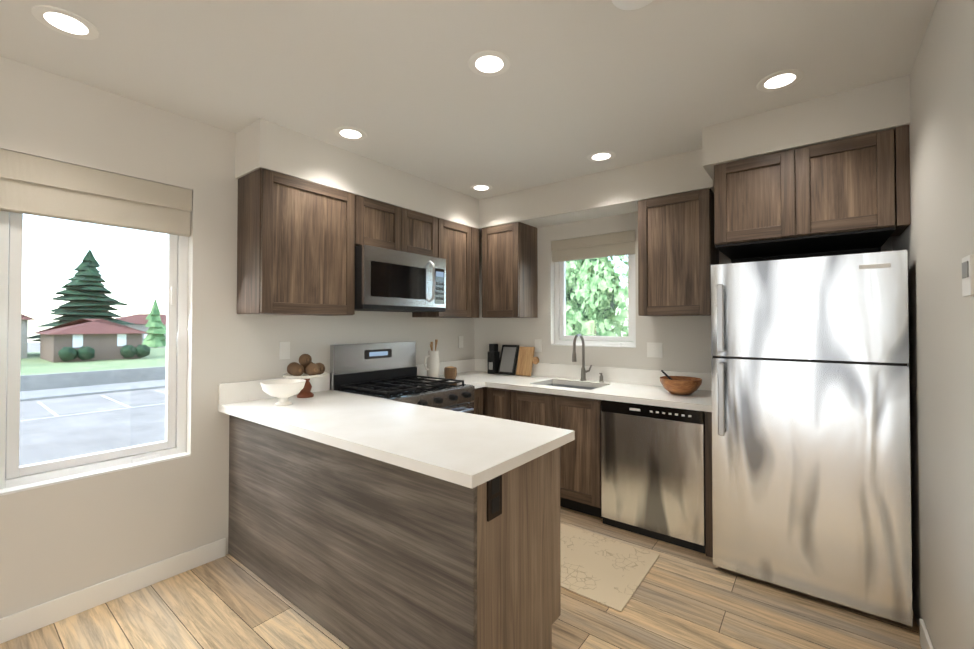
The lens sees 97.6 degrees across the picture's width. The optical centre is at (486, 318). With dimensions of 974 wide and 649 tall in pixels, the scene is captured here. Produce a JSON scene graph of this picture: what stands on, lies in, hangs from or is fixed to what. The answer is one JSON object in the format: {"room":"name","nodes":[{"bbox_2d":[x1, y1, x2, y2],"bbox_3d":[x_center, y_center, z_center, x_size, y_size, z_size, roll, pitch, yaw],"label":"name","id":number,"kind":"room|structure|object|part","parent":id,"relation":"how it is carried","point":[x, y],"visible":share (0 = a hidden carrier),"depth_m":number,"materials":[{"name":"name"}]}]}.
{"room":"kitchen","nodes":[
{"label":"kitchen","id":0,"kind":"room"},
{"bbox_2d":[0,56,474,618],"bbox_3d":[-2.344,0.124,1.667,0.160,2.537,7.360,-1,-1,38],"label":"wall","id":1,"kind":"structure","parent":0,"point":[60,540],"depth_m":2.32,"materials":[{"name":"white paint"}]},
{"bbox_2d":[0,211,189,495],"bbox_3d":[-1.946,0.016,2.161,0.129,1.507,0.735,-1,-1,38],"label":"window","id":2,"kind":"structure","parent":1,"relation":"in","point":[15,477],"depth_m":2.10,"materials":[{"name":"white plastic"}]},
{"bbox_2d":[0,149,191,236],"bbox_3d":[-1.915,-0.604,2.146,0.047,0.263,0.727,-1,-1,38],"label":"window blind","id":3,"kind":"object","parent":1,"relation":"attached to","point":[36,186],"visible":1,"depth_m":2.08,"materials":[{"name":"beige fabric"}]},
{"bbox_2d":[0,538,225,643],"bbox_3d":[-3.035,1.326,0.611,0.012,0.105,4.850,-1,-1,38],"label":"baseboard","id":4,"kind":"structure","parent":1,"relation":"attached to","point":[21,623],"depth_m":2.09,"materials":[{"name":"white wood"}]},
{"bbox_2d":[279,342,289,358],"bbox_3d":[-1.340,0.209,2.825,0.008,0.115,0.072,-1,-1,38],"label":"electrical outlet","id":5,"kind":"object","parent":1,"relation":"attached to","point":[284,350],"visible":1,"depth_m":2.82,"materials":[{"name":"white plastic"}]},
{"bbox_2d":[237,168,354,315],"bbox_3d":[-1.209,-0.440,2.749,0.319,0.827,0.620,-1,-1,38],"label":"upper cabinet","id":6,"kind":"object","parent":1,"relation":"attached to","point":[295,246],"visible":1,"depth_m":2.58,"materials":[{"name":"brown wood"}]},
{"bbox_2d":[355,195,437,257],"bbox_3d":[-0.774,-0.672,3.316,0.319,0.347,0.798,-1,-1,38],"label":"upper cabinet","id":7,"kind":"object","parent":1,"relation":"attached to","point":[380,224],"visible":0.67,"depth_m":3.17,"materials":[{"name":"brown wood"}]},
{"bbox_2d":[355,245,445,311],"bbox_3d":[-0.715,-0.276,3.265,0.468,0.427,0.794,-1,-1,38],"label":"microwave","id":8,"kind":"object","parent":7,"relation":"attached to","point":[388,280],"visible":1,"depth_m":3.08,"materials":[{"name":"silver metal"}]},
{"bbox_3d":[-0.427,-0.290,3.310,0.067,0.326,0.023,-1,-1,38],"label":"handle","id":9,"kind":"part","parent":8,"relation":"part of","materials":[{"name":"silver metal"}]},
{"bbox_2d":[412,218,478,317],"bbox_3d":[-0.363,-0.425,3.845,0.319,0.827,0.541,-1,-1,38],"label":"upper cabinet","id":10,"kind":"object","parent":1,"relation":"attached to","point":[454,244],"depth_m":3.76,"materials":[{"name":"brown wood"}]},
{"bbox_3d":[-0.231,-0.423,4.017,0.318,0.827,0.106,-1,-1,38],"label":"upper cabinet filler","id":11,"kind":"part","parent":10,"relation":"part of","materials":[{"name":"brown wood"}]},
{"bbox_2d":[458,336,462,347],"bbox_3d":[-0.259,0.229,4.226,0.008,0.115,0.072,-1,-1,38],"label":"electrical outlet","id":12,"kind":"object","parent":1,"relation":"attached to","point":[460,341],"visible":1,"depth_m":4.22,"materials":[{"name":"white plastic"}]},
{"bbox_2d":[0,506,921,648],"bbox_3d":[0.045,1.396,-0.296,6.320,0.060,7.520,-1,-1,38],"label":"floor","id":13,"kind":"structure","parent":0,"point":[683,598],"depth_m":1.99,"materials":[{"name":"brown wood"}]},
{"bbox_2d":[228,415,560,648],"bbox_3d":[-0.612,0.971,2.211,1.898,0.859,0.600,-1,-1,38],"label":"base cabinet","id":14,"kind":"object","parent":13,"relation":"on","point":[350,550],"visible":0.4,"depth_m":1.72,"materials":[{"name":"brown wood"}]},
{"bbox_2d":[218,373,574,488],"bbox_3d":[-0.597,0.460,2.203,1.941,0.162,0.713,-1,-1,38],"label":"countertop","id":15,"kind":"structure","parent":14,"relation":"on","point":[469,450],"depth_m":1.91,"materials":[{"name":"white stone"}]},
{"bbox_2d":[260,379,305,405],"bbox_3d":[-1.198,0.436,2.509,0.244,0.135,0.244,-1,-1,38],"label":"bowl","id":16,"kind":"object","parent":15,"relation":"on","point":[282,390],"visible":0.98,"depth_m":2.46,"materials":[{"name":"beige ceramic"}]},
{"bbox_2d":[283,354,327,397],"bbox_3d":[-1.182,0.367,2.776,0.272,0.280,0.272,-1,-1,38],"label":"cake stand","id":17,"kind":"object","parent":15,"relation":"on","point":[307,369],"visible":0.98,"depth_m":2.73,"materials":[{"name":"brown wood"}]},
{"bbox_3d":[-1.182,0.368,2.776,0.272,0.022,0.272,-1,-1,38],"label":"plate","id":18,"kind":"part","parent":17,"relation":"part of","materials":[{"name":"beige ceramic"}]},
{"bbox_2d":[487,475,501,521],"bbox_3d":[0.027,0.615,1.482,0.009,0.152,0.080,-1,-1,38],"label":"outlet","id":19,"kind":"object","parent":14,"relation":"attached to","point":[494,497],"visible":0.9,"depth_m":1.47,"materials":[{"name":"black plastic"}]},
{"bbox_2d":[330,341,474,413],"bbox_3d":[-0.596,0.801,3.158,0.749,1.225,0.800,-1,-1,38],"label":"stove","id":20,"kind":"object","parent":13,"relation":"on","point":[387,371],"visible":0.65,"depth_m":3.18,"materials":[{"name":"silver metal"}]},
{"bbox_3d":[-0.416,0.564,2.833,0.036,0.048,0.048,-1,-1,38],"label":"knob","id":21,"kind":"part","parent":20,"relation":"part of","materials":[{"name":"black plastic"}]},
{"bbox_3d":[-0.324,0.566,2.951,0.036,0.048,0.048,-1,-1,38],"label":"knob","id":22,"kind":"part","parent":20,"relation":"part of","materials":[{"name":"black plastic"}]},
{"bbox_3d":[-0.233,0.568,3.070,0.036,0.048,0.048,-1,-1,38],"label":"knob","id":23,"kind":"part","parent":20,"relation":"part of","materials":[{"name":"black plastic"}]},
{"bbox_3d":[-0.308,0.676,2.937,0.022,0.021,0.660,-1,-1,38],"label":"handle","id":24,"kind":"part","parent":20,"relation":"part of","materials":[{"name":"silver metal"}]},
{"bbox_3d":[-0.141,0.569,3.189,0.036,0.048,0.048,-1,-1,38],"label":"knob","id":25,"kind":"part","parent":20,"relation":"part of","materials":[{"name":"black plastic"}]},
{"bbox_2d":[470,387,482,414],"bbox_3d":[-0.338,0.991,3.628,0.599,0.859,0.256,-1,-1,38],"label":"base cabinet","id":26,"kind":"object","parent":13,"relation":"on","point":[478,405],"visible":0.17,"depth_m":3.50,"materials":[{"name":"brown wood"}]},
{"bbox_2d":[416,363,469,384],"bbox_3d":[-0.403,0.478,3.524,0.633,0.162,0.002,-1,-1,38],"label":"countertop","id":27,"kind":"structure","parent":26,"relation":"on","point":[463,373],"depth_m":3.87,"materials":[{"name":"white stone"}]},
{"bbox_2d":[424,339,439,378],"bbox_3d":[-0.485,0.350,3.695,0.116,0.341,0.171,-1,-1,38],"label":"pitcher","id":28,"kind":"object","parent":27,"relation":"on","point":[432,368],"visible":0.94,"depth_m":3.67,"materials":[{"name":"beige ceramic"}]},
{"bbox_3d":[-0.518,0.380,3.652,0.016,0.135,0.065,-1,-1,38],"label":"handle","id":29,"kind":"part","parent":28,"relation":"part of","materials":[{"name":"beige ceramic"}]},
{"bbox_2d":[482,387,511,419],"bbox_3d":[0.028,0.995,3.891,0.858,0.859,0.599,-1,-1,38],"label":"base cabinet","id":30,"kind":"object","parent":13,"relation":"on","point":[496,402],"visible":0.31,"depth_m":3.48,"materials":[{"name":"brown wood"}]},
{"bbox_2d":[439,359,711,411],"bbox_3d":[0.590,0.572,3.437,2.310,0.352,0.640,-1,-1,38],"label":"countertop","id":31,"kind":"structure","parent":30,"relation":"on","point":[627,385],"depth_m":3.34,"materials":[{"name":"white stone"}]},
{"bbox_2d":[444,366,456,378],"bbox_3d":[-0.316,0.465,3.692,0.110,0.110,0.110,-1,-1,38],"label":"basket","id":32,"kind":"object","parent":31,"relation":"on","point":[450,372],"visible":0.96,"depth_m":3.65,"materials":[{"name":"wicker"}]},
{"bbox_2d":[488,344,499,373],"bbox_3d":[0.064,0.384,4.119,0.080,0.285,0.092,-1,-1,38],"label":"coffee maker","id":33,"kind":"object","parent":31,"relation":"on","point":[493,358],"visible":0.98,"depth_m":4.09,"materials":[{"name":"black plastic"}]},
{"bbox_2d":[497,345,518,374],"bbox_3d":[0.202,0.387,4.044,0.190,0.285,0.017,-1,-18,38],"label":"photo frame","id":34,"kind":"object","parent":31,"relation":"on","point":[508,360],"visible":0.96,"depth_m":4.03,"materials":[{"name":"black plastic"}]},
{"bbox_2d":[516,347,538,375],"bbox_3d":[0.379,0.391,3.918,0.225,0.270,0.032,-1,-16,38],"label":"cutting board","id":35,"kind":"object","parent":31,"relation":"on","point":[525,362],"depth_m":3.92,"materials":[{"name":"brown wood"}]},
{"bbox_3d":[0.442,0.378,3.873,0.070,0.070,0.014,-1,-1,38],"label":"cutting board handle","id":36,"kind":"part","parent":35,"relation":"part of","materials":[{"name":"brown wood"}]},
{"bbox_2d":[548,384,595,389],"bbox_3d":[0.660,0.652,3.390,0.542,0.190,0.392,-1,-1,38],"label":"sink","id":37,"kind":"object","parent":31,"relation":"in","point":[580,386],"depth_m":3.55,"materials":[{"name":"silver metal"}]},
{"bbox_2d":[572,334,591,380],"bbox_3d":[0.782,0.320,3.511,0.108,0.396,0.217,-1,-1,38],"label":"faucet","id":38,"kind":"object","parent":31,"relation":"on","point":[583,374],"visible":1,"depth_m":3.57,"materials":[{"name":"silver metal"}]},
{"bbox_2d":[599,373,603,381],"bbox_3d":[0.932,0.478,3.484,0.044,0.078,0.057,-1,-1,38],"label":"soap pump","id":39,"kind":"object","parent":31,"relation":"on","point":[601,378],"visible":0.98,"depth_m":3.48,"materials":[{"name":"silver metal"}]},
{"bbox_2d":[660,370,701,394],"bbox_3d":[1.318,0.430,2.904,0.264,0.159,0.264,-1,-1,38],"label":"bowl","id":40,"kind":"object","parent":31,"relation":"on","point":[681,385],"visible":1,"depth_m":2.83,"materials":[{"name":"brown wood"}]},
{"bbox_2d":[511,390,602,518],"bbox_3d":[0.666,0.988,3.398,0.750,0.859,0.599,-1,-1,38],"label":"base cabinet","id":41,"kind":"object","parent":13,"relation":"on","point":[580,472],"visible":0.5,"depth_m":3.07,"materials":[{"name":"brown wood"}]},
{"bbox_2d":[560,523,659,611],"bbox_3d":[0.534,1.400,2.504,0.750,0.008,0.630,-1,-1,38],"label":"rug","id":42,"kind":"object","parent":13,"relation":"on","point":[609,573],"visible":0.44,"depth_m":2.40,"materials":[{"name":"beige fabric"}]},
{"bbox_2d":[601,400,705,553],"bbox_3d":[1.212,0.983,2.955,0.637,0.856,0.577,-1,-1,38],"label":"dishwasher","id":43,"kind":"object","parent":13,"relation":"on","point":[652,471],"visible":0.88,"depth_m":2.71,"materials":[{"name":"silver metal"}]},
{"bbox_2d":[705,412,712,557],"bbox_3d":[1.498,0.979,2.756,0.047,0.859,0.598,-1,-1,38],"label":"base cabinet","id":44,"kind":"object","parent":13,"relation":"on","point":[708,485],"visible":0.14,"depth_m":2.52,"materials":[{"name":"brown wood"}]},
{"bbox_2d":[711,250,912,626],"bbox_3d":[1.769,0.550,2.398,0.794,1.706,0.768,-1,-1,38],"label":"fridge","id":45,"kind":"object","parent":13,"relation":"on","point":[811,481],"visible":1,"depth_m":2.10,"materials":[{"name":"silver metal"}]},
{"bbox_2d":[0,0,936,199],"bbox_3d":[0.045,-1.211,-0.260,6.320,0.080,7.520,-1,-1,38],"label":"ceiling","id":46,"kind":"structure","parent":0,"point":[402,85],"depth_m":1.92,"materials":[{"name":"white paint"}]},
{"bbox_2d":[31,5,99,39],"bbox_3d":[-1.626,-1.142,1.649,0.190,0.004,0.190,-1,-1,38],"label":"recessed light","id":47,"kind":"object","parent":46,"relation":"in","point":[64,22],"visible":1,"depth_m":1.64,"materials":[{"name":"white"}]},
{"bbox_2d":[334,126,366,140],"bbox_3d":[-0.833,-1.129,2.603,0.190,0.004,0.190,-1,-1,38],"label":"recessed light","id":48,"kind":"object","parent":46,"relation":"in","point":[350,133],"visible":1,"depth_m":2.60,"materials":[{"name":"white"}]},
{"bbox_2d":[235,118,481,237],"bbox_3d":[-0.706,-0.982,3.413,0.318,0.275,2.300,-1,-1,38],"label":"ceiling soffit","id":49,"kind":"structure","parent":46,"relation":"attached to","point":[263,143],"depth_m":2.83,"materials":[{"name":"white paint"}]},
{"bbox_2d":[470,184,491,190],"bbox_3d":[-0.048,-1.114,3.627,0.190,0.004,0.190,-1,-1,38],"label":"recessed light","id":50,"kind":"object","parent":46,"relation":"in","point":[480,187],"visible":1,"depth_m":3.62,"materials":[{"name":"white"}]},
{"bbox_2d":[468,50,510,76],"bbox_3d":[0.011,-1.139,1.907,0.190,0.004,0.190,-1,-1,38],"label":"recessed light","id":51,"kind":"object","parent":46,"relation":"in","point":[488,63],"visible":1,"depth_m":1.90,"materials":[{"name":"white"}]},
{"bbox_2d":[479,149,713,228],"bbox_3d":[0.798,-0.985,3.504,1.952,0.267,0.318,-1,-1,38],"label":"ceiling soffit","id":52,"kind":"structure","parent":46,"relation":"attached to","point":[618,191],"depth_m":3.30,"materials":[{"name":"white paint"}]},
{"bbox_2d":[587,151,614,161],"bbox_3d":[0.791,-1.124,2.954,0.190,0.004,0.190,-1,-1,38],"label":"recessed light","id":53,"kind":"object","parent":46,"relation":"in","point":[600,156],"visible":1,"depth_m":2.95,"materials":[{"name":"white"}]},
{"bbox_2d":[612,0,652,9],"bbox_3d":[0.517,-1.135,1.479,0.172,0.022,0.172,-1,-1,38],"label":"smoke detector","id":54,"kind":"object","parent":46,"relation":"attached to","point":[628,4],"visible":0.92,"depth_m":1.52,"materials":[{"name":"white plastic"}]},
{"bbox_2d":[756,69,803,91],"bbox_3d":[1.400,-1.137,2.038,0.190,0.004,0.190,-1,-1,38],"label":"recessed light","id":55,"kind":"object","parent":46,"relation":"in","point":[779,80],"visible":1,"depth_m":2.03,"materials":[{"name":"white"}]},
{"bbox_2d":[702,74,909,180],"bbox_3d":[1.819,-1.019,2.509,0.880,0.227,0.645,-1,-1,38],"label":"ceiling soffit","id":56,"kind":"structure","parent":46,"relation":"attached to","point":[873,108],"depth_m":2.21,"materials":[{"name":"white paint"}]},
{"bbox_2d":[475,212,891,372],"bbox_3d":[1.214,0.150,3.469,3.270,2.537,0.160,-1,-1,38],"label":"wall","id":57,"kind":"structure","parent":0,"point":[685,341],"depth_m":3.59,"materials":[{"name":"white paint"}]},
{"bbox_2d":[482,222,537,317],"bbox_3d":[0.208,-0.426,3.948,0.412,0.833,0.319,-1,-1,38],"label":"upper cabinet","id":58,"kind":"object","parent":57,"relation":"attached to","point":[509,272],"visible":1,"depth_m":3.82,"materials":[{"name":"brown wood"}]},
{"bbox_2d":[535,339,541,351],"bbox_3d":[0.471,0.247,3.932,0.072,0.115,0.008,-1,-1,38],"label":"electrical outlet","id":59,"kind":"object","parent":57,"relation":"attached to","point":[538,345],"visible":1,"depth_m":3.92,"materials":[{"name":"white plastic"}]},
{"bbox_2d":[551,230,634,261],"bbox_3d":[0.897,-0.613,3.658,0.757,0.188,0.047,-1,-1,38],"label":"window blind","id":60,"kind":"object","parent":57,"relation":"attached to","point":[606,245],"visible":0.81,"depth_m":3.62,"materials":[{"name":"beige fabric"}]},
{"bbox_2d":[551,254,635,347],"bbox_3d":[0.921,-0.236,3.682,0.765,0.945,0.129,-1,-1,38],"label":"window","id":61,"kind":"structure","parent":57,"relation":"in","point":[562,338],"depth_m":3.69,"materials":[{"name":"white plastic"}]},
{"bbox_2d":[647,342,662,357],"bbox_3d":[1.296,0.241,3.295,0.115,0.115,0.008,-1,-1,38],"label":"light switch","id":62,"kind":"object","parent":57,"relation":"attached to","point":[655,350],"visible":1,"depth_m":3.29,"materials":[{"name":"white plastic"}]},
{"bbox_2d":[638,188,718,315],"bbox_3d":[1.368,-0.439,3.053,0.472,0.833,0.319,-1,-1,38],"label":"upper cabinet","id":63,"kind":"object","parent":57,"relation":"attached to","point":[678,254],"visible":0.96,"depth_m":2.92,"materials":[{"name":"brown wood"}]},
{"bbox_2d":[714,125,910,244],"bbox_3d":[1.844,-0.669,2.493,0.823,0.468,0.629,-1,-1,38],"label":"upper cabinet","id":64,"kind":"object","parent":57,"relation":"attached to","point":[842,185],"depth_m":2.21,"materials":[{"name":"brown wood"}]},
{"bbox_2d":[715,227,895,262],"bbox_3d":[1.834,-0.372,2.514,0.773,0.123,0.596,-1,-1,38],"label":"panel","id":65,"kind":"object","parent":64,"relation":"attached to","point":[858,242],"visible":0.68,"depth_m":2.48,"materials":[{"name":"black"}]},
{"bbox_3d":[2.060,-0.674,2.138,0.046,0.468,0.330,-1,-1,38],"label":"upper cabinet filler","id":66,"kind":"part","parent":64,"relation":"part of","materials":[{"name":"brown wood"}]},
{"bbox_2d":[892,0,973,648],"bbox_3d":[1.859,0.125,1.727,0.120,2.537,1.810,-1,-1,38],"label":"wall","id":67,"kind":"structure","parent":0,"point":[935,239],"depth_m":1.51,"materials":[{"name":"white paint"}]},
{"bbox_2d":[919,619,933,648],"bbox_3d":[1.565,1.337,1.441,0.012,0.105,0.994,-1,-1,38],"label":"baseboard","id":68,"kind":"structure","parent":67,"relation":"attached to","point":[925,642],"depth_m":1.73,"materials":[{"name":"white"}]},
{"bbox_2d":[962,254,973,296],"bbox_3d":[1.340,-0.119,1.180,0.024,0.110,0.085,-1,-1,38],"label":"thermostat","id":69,"kind":"object","parent":67,"relation":"attached to","point":[967,275],"visible":1,"depth_m":1.17,"materials":[{"name":"white plastic"}]},
{"label":"outside","id":70,"kind":"structure","parent":0,"visible":0},
{"bbox_2d":[19,343,164,465],"bbox_3d":[-25.678,4.785,36.704,200.000,0.200,260.000,-1,-1,38],"label":"ground","id":71,"kind":"structure","parent":70,"point":[112,415],"depth_m":17.83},
{"bbox_2d":[21,390,164,420],"bbox_3d":[-16.070,4.566,28.656,6.050,0.012,43.000,-1,-1,38],"label":"parking lines","id":72,"kind":"object","parent":71,"relation":"on","point":[49,410],"depth_m":21.18,"materials":[{"name":"white paint"}]},
{"bbox_2d":[20,347,165,375],"bbox_3d":[-32.112,4.557,54.310,38.300,0.750,200.000,-1,-1,38],"label":"lawn","id":73,"kind":"structure","parent":71,"relation":"on","point":[124,363],"depth_m":36.74,"materials":[{"name":"green plant"}]},
{"bbox_2d":[21,314,34,358],"bbox_3d":[-53.559,1.162,44.007,12.000,5.749,8.400,-1,-1,38],"label":"house","id":74,"kind":"structure","parent":73,"relation":"on","point":[24,339],"depth_m":43.40,"materials":[{"name":"white"}]},
{"bbox_2d":[58,347,77,361],"bbox_3d":[-38.020,3.206,38.693,1.328,1.344,1.268,-1,-1,38],"label":"bush","id":75,"kind":"object","parent":73,"relation":"on","point":[70,351],"depth_m":38.41,"materials":[{"name":"green plant"}]},
{"bbox_2d":[28,250,133,340],"bbox_3d":[-49.025,-2.145,52.352,10.708,12.597,10.907,-1,-1,38],"label":"tree","id":76,"kind":"object","parent":73,"relation":"on","point":[86,292],"depth_m":50.75,"materials":[{"name":"green plant"}]},
{"bbox_2d":[77,346,94,360],"bbox_3d":[-37.287,3.219,39.642,1.328,1.344,1.268,-1,-1,38],"label":"bush","id":77,"kind":"object","parent":73,"relation":"on","point":[87,353],"depth_m":39.35,"materials":[{"name":"green plant"}]},
{"bbox_2d":[34,319,146,362],"bbox_3d":[-40.543,2.007,43.672,9.000,4.049,7.400,-1,-1,38],"label":"house","id":78,"kind":"structure","parent":73,"relation":"on","point":[104,325],"depth_m":41.52,"materials":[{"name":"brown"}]},
{"bbox_2d":[120,345,135,358],"bbox_3d":[-35.392,3.254,42.096,1.328,1.344,1.268,-1,-1,38],"label":"bush","id":79,"kind":"object","parent":73,"relation":"on","point":[126,351],"depth_m":41.79,"materials":[{"name":"green plant"}]},
{"bbox_2d":[135,345,149,357],"bbox_3d":[-34.720,3.266,42.966,1.328,1.344,1.268,-1,-1,38],"label":"bush","id":80,"kind":"object","parent":73,"relation":"on","point":[140,351],"depth_m":42.67,"materials":[{"name":"green plant"}]},
{"bbox_2d":[20,379,165,400],"bbox_3d":[-14.422,4.681,40.648,4.000,0.120,200.000,-1,-1,38],"label":"pavement","id":81,"kind":"structure","parent":71,"relation":"on","point":[39,395],"depth_m":26.41,"materials":[{"name":"grey concrete"}]},
{"bbox_2d":[20,366,165,390],"bbox_3d":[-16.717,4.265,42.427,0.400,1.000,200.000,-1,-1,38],"label":"road","id":82,"kind":"structure","parent":71,"relation":"on","point":[68,380],"depth_m":28.88,"materials":[{"name":"grey asphalt"}]},
{"bbox_2d":[115,314,165,347],"bbox_3d":[-64.253,2.216,81.689,13.000,6.200,17.000,-1,-1,38],"label":"house","id":83,"kind":"structure","parent":71,"relation":"on","point":[140,324],"depth_m":76.36,"materials":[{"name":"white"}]},
{"bbox_2d":[142,299,165,347],"bbox_3d":[-51.160,1.012,65.803,4.142,8.163,3.805,-1,-1,38],"label":"tree","id":84,"kind":"object","parent":71,"relation":"on","point":[156,333],"depth_m":65.12,"materials":[{"name":"green plant"}]},
{"bbox_2d":[566,257,618,335],"bbox_3d":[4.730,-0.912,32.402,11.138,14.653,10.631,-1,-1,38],"label":"tree","id":85,"kind":"object","parent":71,"relation":"on","point":[578,324],"depth_m":28.23,"materials":[{"name":"green plant"}]},
{"bbox_2d":[566,255,631,341],"bbox_3d":[6.993,-0.057,25.565,9.424,11.922,8.996,-1,-1,38],"label":"tree","id":86,"kind":"object","parent":71,"relation":"on","point":[594,279],"depth_m":21.66,"materials":[{"name":"green plant"}]}
]}

